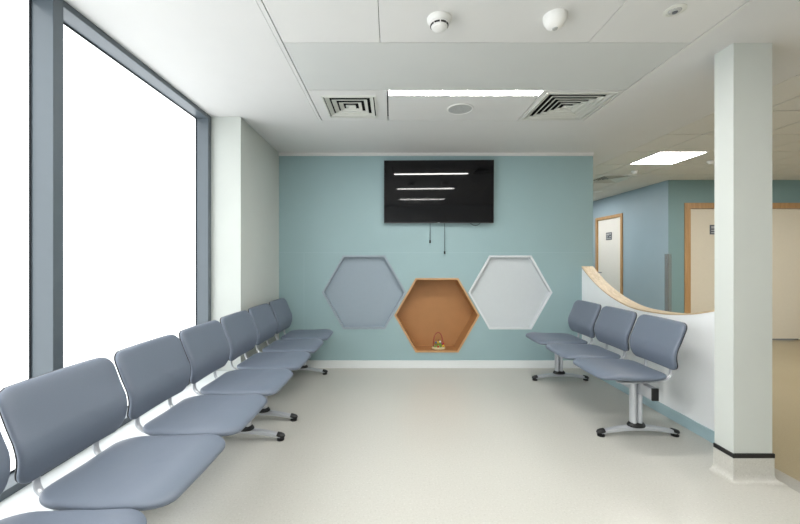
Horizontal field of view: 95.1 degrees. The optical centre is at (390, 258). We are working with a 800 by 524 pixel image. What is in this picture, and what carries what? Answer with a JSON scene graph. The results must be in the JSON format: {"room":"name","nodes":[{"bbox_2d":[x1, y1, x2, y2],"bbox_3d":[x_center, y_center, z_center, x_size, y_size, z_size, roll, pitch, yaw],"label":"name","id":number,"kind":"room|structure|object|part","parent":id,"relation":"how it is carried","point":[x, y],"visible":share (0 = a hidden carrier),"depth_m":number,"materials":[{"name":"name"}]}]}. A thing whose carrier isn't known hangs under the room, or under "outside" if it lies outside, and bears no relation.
{"room":"hospital interior","nodes":[
{"label":"hospital interior","id":0,"kind":"room"},
{"bbox_2d":[211,117,278,370],"bbox_3d":[-1.653,0.018,3.915,0.595,2.600,1.230,0,0,0],"label":"wall","id":1,"kind":"structure","parent":0,"point":[244,166],"depth_m":3.32,"materials":[{"name":"paint"}]},
{"bbox_2d":[0,0,210,501],"bbox_3d":[-1.710,-0.137,0.349,0.180,2.290,5.898,0,0,0],"label":"window","id":2,"kind":"structure","parent":1,"relation":"in","point":[129,150],"depth_m":2.23,"materials":[{"name":"clear glass"}]},
{"bbox_2d":[0,0,30,473],"bbox_3d":[-1.737,-0.138,0.905,0.026,2.221,1.700,0,0,0],"label":"window","id":3,"kind":"structure","parent":2,"relation":"attached to","point":[14,14],"depth_m":1.69,"materials":[{"name":"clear glass"}]},
{"bbox_2d":[0,371,227,519],"bbox_3d":[-1.653,1.020,0.350,0.595,0.025,5.900,0,0,0],"label":"trim","id":4,"kind":"structure","parent":1,"relation":"attached to","point":[25,500],"depth_m":1.85,"materials":[{"name":"white paint"}]},
{"bbox_2d":[378,6,388,115],"bbox_3d":[3.050,-1.369,3.200,9.900,0.065,11.600,0,0,0],"label":"trim","id":5,"kind":"structure","parent":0,"point":[378,6],"depth_m":3.06,"materials":[{"name":"grey metal"}]},
{"bbox_2d":[64,0,799,166],"bbox_3d":[0.465,-1.302,3.200,4.730,0.040,11.600,0,0,0],"label":"ceiling","id":6,"kind":"structure","parent":0,"point":[224,56],"depth_m":2.53,"materials":[{"name":"paint"}]},
{"bbox_2d":[256,0,320,120],"bbox_3d":[-0.656,-1.296,0.393,0.024,0.032,5.986,0,0,0],"label":"trim","id":7,"kind":"structure","parent":6,"relation":"attached to","point":[260,2],"depth_m":2.27,"materials":[{"name":"white metal"}]},
{"bbox_2d":[307,90,386,119],"bbox_3d":[-0.335,-1.304,3.083,0.604,0.064,0.604,0,0,0],"label":"ceiling vent","id":8,"kind":"object","parent":6,"relation":"in","point":[330,104],"visible":0.97,"depth_m":3.06,"materials":[{"name":"white metal"}]},
{"bbox_3d":[-0.335,-1.311,3.083,0.406,0.050,0.406,0,0,0],"label":"plate","id":9,"kind":"part","parent":8,"relation":"part of","materials":[{"name":"black"}]},
{"bbox_2d":[388,96,538,119],"bbox_3d":[0.573,-1.297,3.126,1.188,0.030,0.520,0,0,0],"label":"ceiling panel","id":10,"kind":"object","parent":6,"relation":"attached to","point":[399,107],"visible":0.71,"depth_m":3.10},
{"bbox_2d":[447,103,473,114],"bbox_3d":[0.590,-1.278,3.125,0.224,0.009,0.224,0,0,0],"label":"ceiling speaker","id":11,"kind":"object","parent":10,"relation":"attached to","point":[461,108],"visible":1,"depth_m":3.11,"materials":[{"name":"white plastic"}]},
{"bbox_2d":[449,105,471,113],"bbox_3d":[0.590,-1.280,3.125,0.200,0.006,0.200,0,0,0],"label":"grille","id":12,"kind":"object","parent":11,"relation":"attached to","point":[453,109],"depth_m":3.13,"materials":[{"name":"white plastic"}]},
{"bbox_2d":[388,90,543,95],"bbox_3d":[0.569,-1.290,2.821,1.184,0.024,0.092,0,0,0],"label":"strip light","id":13,"kind":"object","parent":10,"relation":"attached to","point":[390,92],"visible":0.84,"depth_m":2.81,"materials":[{"name":"white plastic"}]},
{"bbox_2d":[389,91,541,94],"bbox_3d":[0.569,-1.290,2.821,1.172,0.020,0.080,0,0,0],"label":"diffuser","id":14,"kind":"object","parent":13,"relation":"attached to","point":[390,92],"depth_m":2.81,"materials":[{"name":"white plastic"}]},
{"bbox_2d":[262,0,748,42],"bbox_3d":[0.568,-1.297,-0.216,2.412,0.030,4.768,0,0,0],"label":"ceiling panels","id":15,"kind":"object","parent":6,"relation":"attached to","point":[295,21],"visible":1,"depth_m":1.98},
{"bbox_2d":[427,11,451,32],"bbox_3d":[0.258,-1.252,1.955,0.132,0.061,0.132,0,0,0],"label":"smoke detector","id":16,"kind":"object","parent":15,"relation":"attached to","point":[438,21],"visible":1,"depth_m":1.92,"materials":[{"name":"white plastic"}]},
{"bbox_2d":[543,8,567,30],"bbox_3d":[0.865,-1.246,1.930,0.120,0.072,0.120,0,0,0],"label":"sensor","id":17,"kind":"object","parent":15,"relation":"attached to","point":[555,19],"visible":1,"depth_m":1.90,"materials":[{"name":"white plastic"}]},
{"bbox_2d":[663,3,686,16],"bbox_3d":[1.462,-1.275,1.885,0.100,0.014,0.100,0,0,0],"label":"ceiling sensor","id":18,"kind":"object","parent":15,"relation":"attached to","point":[677,9],"visible":1,"depth_m":1.87,"materials":[{"name":"white plastic"}]},
{"bbox_2d":[518,90,623,119],"bbox_3d":[1.474,-1.304,3.083,0.600,0.064,0.600,0,0,0],"label":"ceiling vent","id":19,"kind":"object","parent":6,"relation":"in","point":[551,104],"visible":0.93,"depth_m":3.06,"materials":[{"name":"white metal"}]},
{"bbox_3d":[1.474,-1.311,3.083,0.521,0.050,0.521,0,0,0],"label":"plate","id":20,"kind":"part","parent":19,"relation":"part of","materials":[{"name":"black"}]},
{"bbox_2d":[583,0,754,120],"bbox_3d":[1.790,-1.296,0.393,0.021,0.032,5.986,0,0,0],"label":"trim","id":21,"kind":"structure","parent":6,"relation":"attached to","point":[747,3],"depth_m":2.26,"materials":[{"name":"white metal"}]},
{"bbox_2d":[279,156,592,359],"bbox_3d":[0.535,0.018,4.500,3.820,2.600,0.140,0,0,0],"label":"wall","id":22,"kind":"structure","parent":0,"point":[327,203],"depth_m":4.43,"materials":[{"name":"teal paint"}]},
{"bbox_2d":[322,255,405,328],"bbox_3d":[-0.326,0.403,4.457,1.022,0.893,0.073,0,0,0],"label":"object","id":23,"kind":"object","parent":22,"relation":"attached to","point":[363,291],"visible":1,"depth_m":4.49,"materials":[{"name":"grey laminate"}]},
{"bbox_2d":[279,252,592,252],"bbox_3d":[0.545,0.570,4.430,3.800,1.297,0.002,0,0,0],"label":"trim","id":24,"kind":"structure","parent":22,"relation":"attached to","point":[279,252],"depth_m":4.43,"materials":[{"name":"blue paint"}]},
{"bbox_2d":[279,153,593,155],"bbox_3d":[0.545,-1.264,4.419,3.800,0.036,0.022,0,0,0],"label":"trim","id":25,"kind":"structure","parent":22,"relation":"attached to","point":[280,154],"depth_m":4.41,"materials":[{"name":"white paint"}]},
{"bbox_2d":[394,278,479,352],"bbox_3d":[0.556,0.680,4.549,1.034,0.898,0.258,0,0,0],"label":"niche","id":26,"kind":"object","parent":22,"relation":"attached to","point":[430,306],"visible":0.87,"depth_m":4.67,"materials":[{"name":"orange wood"}]},
{"bbox_2d":[432,332,444,349],"bbox_3d":[0.586,1.003,4.515,0.168,0.208,0.104,0,0,0],"label":"toy","id":27,"kind":"object","parent":26,"relation":"in","point":[434,346],"visible":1,"depth_m":4.49,"materials":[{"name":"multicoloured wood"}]},
{"bbox_2d":[384,160,493,225],"bbox_3d":[0.568,-0.786,4.380,1.301,0.774,0.071,0,2,1],"label":"television","id":28,"kind":"object","parent":22,"relation":"attached to","point":[415,191],"visible":1,"depth_m":4.35,"materials":[{"name":"black plastic"}]},
{"bbox_2d":[444,223,444,253],"bbox_3d":[0.646,-0.264,4.410,0.018,0.408,0.017,0,0,0],"label":"hanging cord","id":29,"kind":"object","parent":28,"relation":"hanging from","point":[444,223],"visible":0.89,"depth_m":4.41,"materials":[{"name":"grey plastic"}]},
{"bbox_2d":[306,360,578,367],"bbox_3d":[0.477,1.272,4.423,3.665,0.092,0.014,0,0,0],"label":"baseboard","id":30,"kind":"structure","parent":22,"relation":"attached to","point":[311,363],"depth_m":4.42,"materials":[{"name":"white paint"}]},
{"bbox_2d":[468,255,552,328],"bbox_3d":[1.443,0.404,4.457,1.017,0.893,0.073,0,0,0],"label":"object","id":31,"kind":"object","parent":22,"relation":"attached to","point":[509,291],"visible":0.95,"depth_m":4.49,"materials":[{"name":"grey laminate"}]},
{"bbox_3d":[1.443,0.404,4.457,0.991,0.870,0.056,0,0,0],"label":"panel","id":32,"kind":"part","parent":31,"relation":"part of","materials":[{"name":"grey laminate"}]},
{"bbox_2d":[140,368,799,523],"bbox_3d":[0.200,1.368,3.200,4.200,0.100,11.600,0,0,0],"label":"floor","id":33,"kind":"structure","parent":0,"point":[364,445],"depth_m":2.36,"materials":[{"name":"plastic"}]},
{"bbox_2d":[0,320,292,523],"bbox_3d":[-1.078,0.882,1.718,0.687,0.871,2.024,0,0,2],"label":"bench","id":34,"kind":"object","parent":33,"relation":"on","point":[49,418],"visible":1,"depth_m":1.52,"materials":[{"name":"silver metal"}]},
{"bbox_3d":[-1.306,0.616,0.963,0.122,0.338,0.482,0,0,2],"label":"backrest","id":35,"kind":"part","parent":34,"relation":"part of","materials":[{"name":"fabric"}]},
{"bbox_3d":[-1.290,0.616,1.471,0.122,0.338,0.482,0,0,2],"label":"backrest","id":36,"kind":"part","parent":34,"relation":"part of","materials":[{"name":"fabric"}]},
{"bbox_3d":[-1.007,0.837,0.954,0.496,0.073,0.500,0,0,2],"label":"seat","id":37,"kind":"part","parent":34,"relation":"part of","materials":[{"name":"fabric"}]},
{"bbox_3d":[-0.991,0.837,1.461,0.496,0.073,0.500,0,0,2],"label":"seat","id":38,"kind":"part","parent":34,"relation":"part of","materials":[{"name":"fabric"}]},
{"bbox_3d":[-1.273,0.616,1.978,0.122,0.338,0.482,0,0,2],"label":"backrest","id":39,"kind":"part","parent":34,"relation":"part of","materials":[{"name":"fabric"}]},
{"bbox_3d":[-0.974,0.837,1.969,0.496,0.073,0.500,0,0,2],"label":"seat","id":40,"kind":"part","parent":34,"relation":"part of","materials":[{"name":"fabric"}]},
{"bbox_3d":[-1.257,0.616,2.486,0.122,0.338,0.482,0,0,2],"label":"backrest","id":41,"kind":"part","parent":34,"relation":"part of","materials":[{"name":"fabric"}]},
{"bbox_3d":[-0.958,0.837,2.477,0.496,0.073,0.500,0,0,2],"label":"seat","id":42,"kind":"part","parent":34,"relation":"part of","materials":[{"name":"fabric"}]},
{"bbox_2d":[220,298,332,421],"bbox_3d":[-1.021,0.882,3.496,0.687,0.871,1.516,0,0,2],"label":"bench","id":43,"kind":"object","parent":33,"relation":"on","point":[243,330],"visible":0.93,"depth_m":3.20,"materials":[{"name":"silver metal"}]},
{"bbox_3d":[-1.241,0.616,2.995,0.122,0.338,0.482,0,0,2],"label":"backrest","id":44,"kind":"part","parent":43,"relation":"part of","materials":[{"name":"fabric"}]},
{"bbox_3d":[-1.224,0.616,3.503,0.122,0.338,0.482,0,0,2],"label":"backrest","id":45,"kind":"part","parent":43,"relation":"part of","materials":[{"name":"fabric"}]},
{"bbox_3d":[-0.942,0.837,2.986,0.496,0.073,0.500,0,0,2],"label":"seat","id":46,"kind":"part","parent":43,"relation":"part of","materials":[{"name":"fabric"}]},
{"bbox_3d":[-1.208,0.616,4.011,0.122,0.338,0.482,0,0,2],"label":"backrest","id":47,"kind":"part","parent":43,"relation":"part of","materials":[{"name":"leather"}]},
{"bbox_3d":[-0.925,0.837,3.493,0.496,0.073,0.500,0,0,2],"label":"seat","id":48,"kind":"part","parent":43,"relation":"part of","materials":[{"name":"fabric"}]},
{"bbox_3d":[-0.909,0.837,4.001,0.496,0.073,0.500,0,0,2],"label":"seat","id":49,"kind":"part","parent":43,"relation":"part of","materials":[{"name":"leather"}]},
{"bbox_2d":[526,300,686,436],"bbox_3d":[1.808,0.882,3.290,0.687,0.871,1.540,0,0,0],"label":"bench","id":50,"kind":"object","parent":33,"relation":"on","point":[658,340],"visible":1,"depth_m":2.89,"materials":[{"name":"silver metal"}]},
{"bbox_3d":[1.713,0.837,3.810,0.496,0.073,0.500,0,0,0],"label":"seat","id":51,"kind":"part","parent":50,"relation":"part of","materials":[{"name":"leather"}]},
{"bbox_3d":[1.804,1.075,3.980,0.045,0.323,0.058,0,0,0],"label":"leg","id":52,"kind":"part","parent":50,"relation":"part of","materials":[{"name":"silver metal"}]},
{"bbox_3d":[1.848,1.115,3.980,0.038,0.242,0.058,0,0,0],"label":"post","id":53,"kind":"part","parent":50,"relation":"part of","materials":[{"name":"silver metal"}]},
{"bbox_3d":[1.713,0.837,3.290,0.496,0.073,0.500,0,0,0],"label":"seat","id":54,"kind":"part","parent":50,"relation":"part of","materials":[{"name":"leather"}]},
{"bbox_3d":[2.012,0.616,3.810,0.122,0.338,0.482,0,0,0],"label":"backrest","id":55,"kind":"part","parent":50,"relation":"part of","materials":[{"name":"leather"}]},
{"bbox_3d":[2.012,0.616,3.290,0.122,0.338,0.482,0,0,0],"label":"backrest","id":56,"kind":"part","parent":50,"relation":"part of","materials":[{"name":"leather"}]},
{"bbox_3d":[1.713,0.837,2.770,0.496,0.073,0.500,0,0,0],"label":"seat","id":57,"kind":"part","parent":50,"relation":"part of","materials":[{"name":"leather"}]},
{"bbox_3d":[1.804,1.075,2.730,0.045,0.323,0.058,0,0,0],"label":"leg","id":58,"kind":"part","parent":50,"relation":"part of","materials":[{"name":"silver metal"}]},
{"bbox_3d":[1.848,1.115,2.730,0.038,0.242,0.058,0,0,0],"label":"post","id":59,"kind":"part","parent":50,"relation":"part of","materials":[{"name":"silver metal"}]},
{"bbox_3d":[2.012,0.616,2.770,0.122,0.338,0.482,0,0,0],"label":"backrest","id":60,"kind":"part","parent":50,"relation":"part of","materials":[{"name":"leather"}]},
{"bbox_2d":[593,180,670,311],"bbox_3d":[4.560,0.018,7.470,0.120,2.600,3.060,0,0,0],"label":"wall","id":61,"kind":"structure","parent":0,"point":[644,210],"depth_m":6.52,"materials":[{"name":"paint"}]},
{"bbox_2d":[595,213,622,294],"bbox_3d":[4.533,0.213,7.565,0.184,2.210,0.930,0,0,0],"label":"door","id":62,"kind":"structure","parent":61,"relation":"in","point":[608,253],"depth_m":7.52,"materials":[{"name":"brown wood"}]},
{"bbox_2d":[606,232,611,239],"bbox_3d":[4.506,-0.472,7.570,0.008,0.155,0.200,0,0,0],"label":"door sign","id":63,"kind":"object","parent":62,"relation":"attached to","point":[609,234],"visible":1,"depth_m":7.54,"materials":[{"name":"grey plastic"}]},
{"bbox_2d":[582,269,713,430],"bbox_3d":[2.377,0.709,3.395,0.135,1.219,2.070,0,0,0],"label":"wall partition","id":64,"kind":"structure","parent":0,"point":[689,391],"depth_m":2.84,"materials":[{"name":"white paint"}]},
{"bbox_2d":[582,266,713,314],"bbox_3d":[2.377,0.282,3.395,0.143,0.391,2.070,0,0,0],"label":"trim","id":65,"kind":"structure","parent":64,"relation":"attached to","point":[590,271],"depth_m":3.83,"materials":[{"name":"brown wood"}]},
{"bbox_2d":[601,379,713,442],"bbox_3d":[2.304,1.274,3.418,0.012,0.088,1.996,0,0,0],"label":"baseboard","id":66,"kind":"structure","parent":64,"relation":"attached to","point":[697,428],"depth_m":2.96,"materials":[{"name":"blue paint"}]},
{"bbox_2d":[593,74,799,200],"bbox_3d":[5.415,-1.292,3.165,5.156,0.020,10.786,0,0,0],"label":"ceiling tiles","id":67,"kind":"structure","parent":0,"point":[698,135],"depth_m":4.41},
{"bbox_2d":[665,180,799,312],"bbox_3d":[6.250,0.018,6.000,3.500,2.600,0.120,0,0,0],"label":"wall","id":68,"kind":"structure","parent":0,"point":[680,192],"depth_m":5.94,"materials":[{"name":"paint"}]},
{"bbox_2d":[684,203,799,339],"bbox_3d":[5.760,0.204,5.973,2.000,2.227,0.184,0,0,0],"label":"door","id":69,"kind":"structure","parent":68,"relation":"in","point":[698,217],"depth_m":5.95,"materials":[{"name":"brown wood"}]},
{"bbox_2d":[710,225,713,233],"bbox_3d":[5.280,-0.477,5.946,0.200,0.155,0.008,0,0,0],"label":"door sign","id":70,"kind":"object","parent":69,"relation":"attached to","point":[711,226],"visible":0.38,"depth_m":5.94,"materials":[{"name":"grey plastic"}]},
{"bbox_2d":[714,43,771,452],"bbox_3d":[2.146,0.018,2.234,0.232,2.600,0.128,0,0,0],"label":"pillar","id":71,"kind":"structure","parent":0,"point":[742,71],"depth_m":2.17,"materials":[{"name":"paint"}]},
{"bbox_2d":[713,443,774,457],"bbox_3d":[2.146,1.165,2.230,0.248,0.026,0.136,0,0,0],"label":"trim","id":72,"kind":"structure","parent":71,"relation":"attached to","point":[733,455],"depth_m":2.16,"materials":[{"name":"black plastic"}]},
{"bbox_2d":[708,447,787,485],"bbox_3d":[2.146,1.247,2.212,0.322,0.140,0.173,0,0,0],"label":"baseboard","id":73,"kind":"structure","parent":71,"relation":"attached to","point":[735,471],"depth_m":2.16,"materials":[{"name":"plastic"}]},
{"bbox_2d":[772,340,799,480],"bbox_3d":[5.210,1.368,3.200,5.580,0.100,11.600,0,0,0],"label":"floor","id":74,"kind":"structure","parent":0,"point":[785,353],"depth_m":3.27,"materials":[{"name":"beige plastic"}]},
{"bbox_2d":[775,468,799,492],"bbox_3d":[2.360,1.368,3.200,0.120,0.100,11.600,0,0,0],"label":"floor strip","id":75,"kind":"object","parent":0,"point":[794,484],"depth_m":2.18,"materials":[{"name":"grey plastic"}]},
{"bbox_3d":[5.415,-1.300,3.377,5.190,0.024,11.245,0,0,0],"label":"grid","id":76,"kind":"object","parent":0,"visible":0},
{"bbox_2d":[593,174,638,182],"bbox_3d":[3.510,-1.304,5.865,0.592,0.064,0.592,0,0,0],"label":"air vent","id":77,"kind":"object","parent":76,"relation":"attached to","point":[602,178],"visible":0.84,"depth_m":5.83,"materials":[{"name":"white metal"}]},
{"bbox_2d":[628,151,709,164],"bbox_3d":[3.510,-1.290,4.665,0.590,0.023,0.590,0,0,0],"label":"panel light","id":78,"kind":"object","parent":76,"relation":"attached to","point":[661,157],"visible":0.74,"depth_m":4.62,"materials":[{"name":"white plastic"}]}
]}

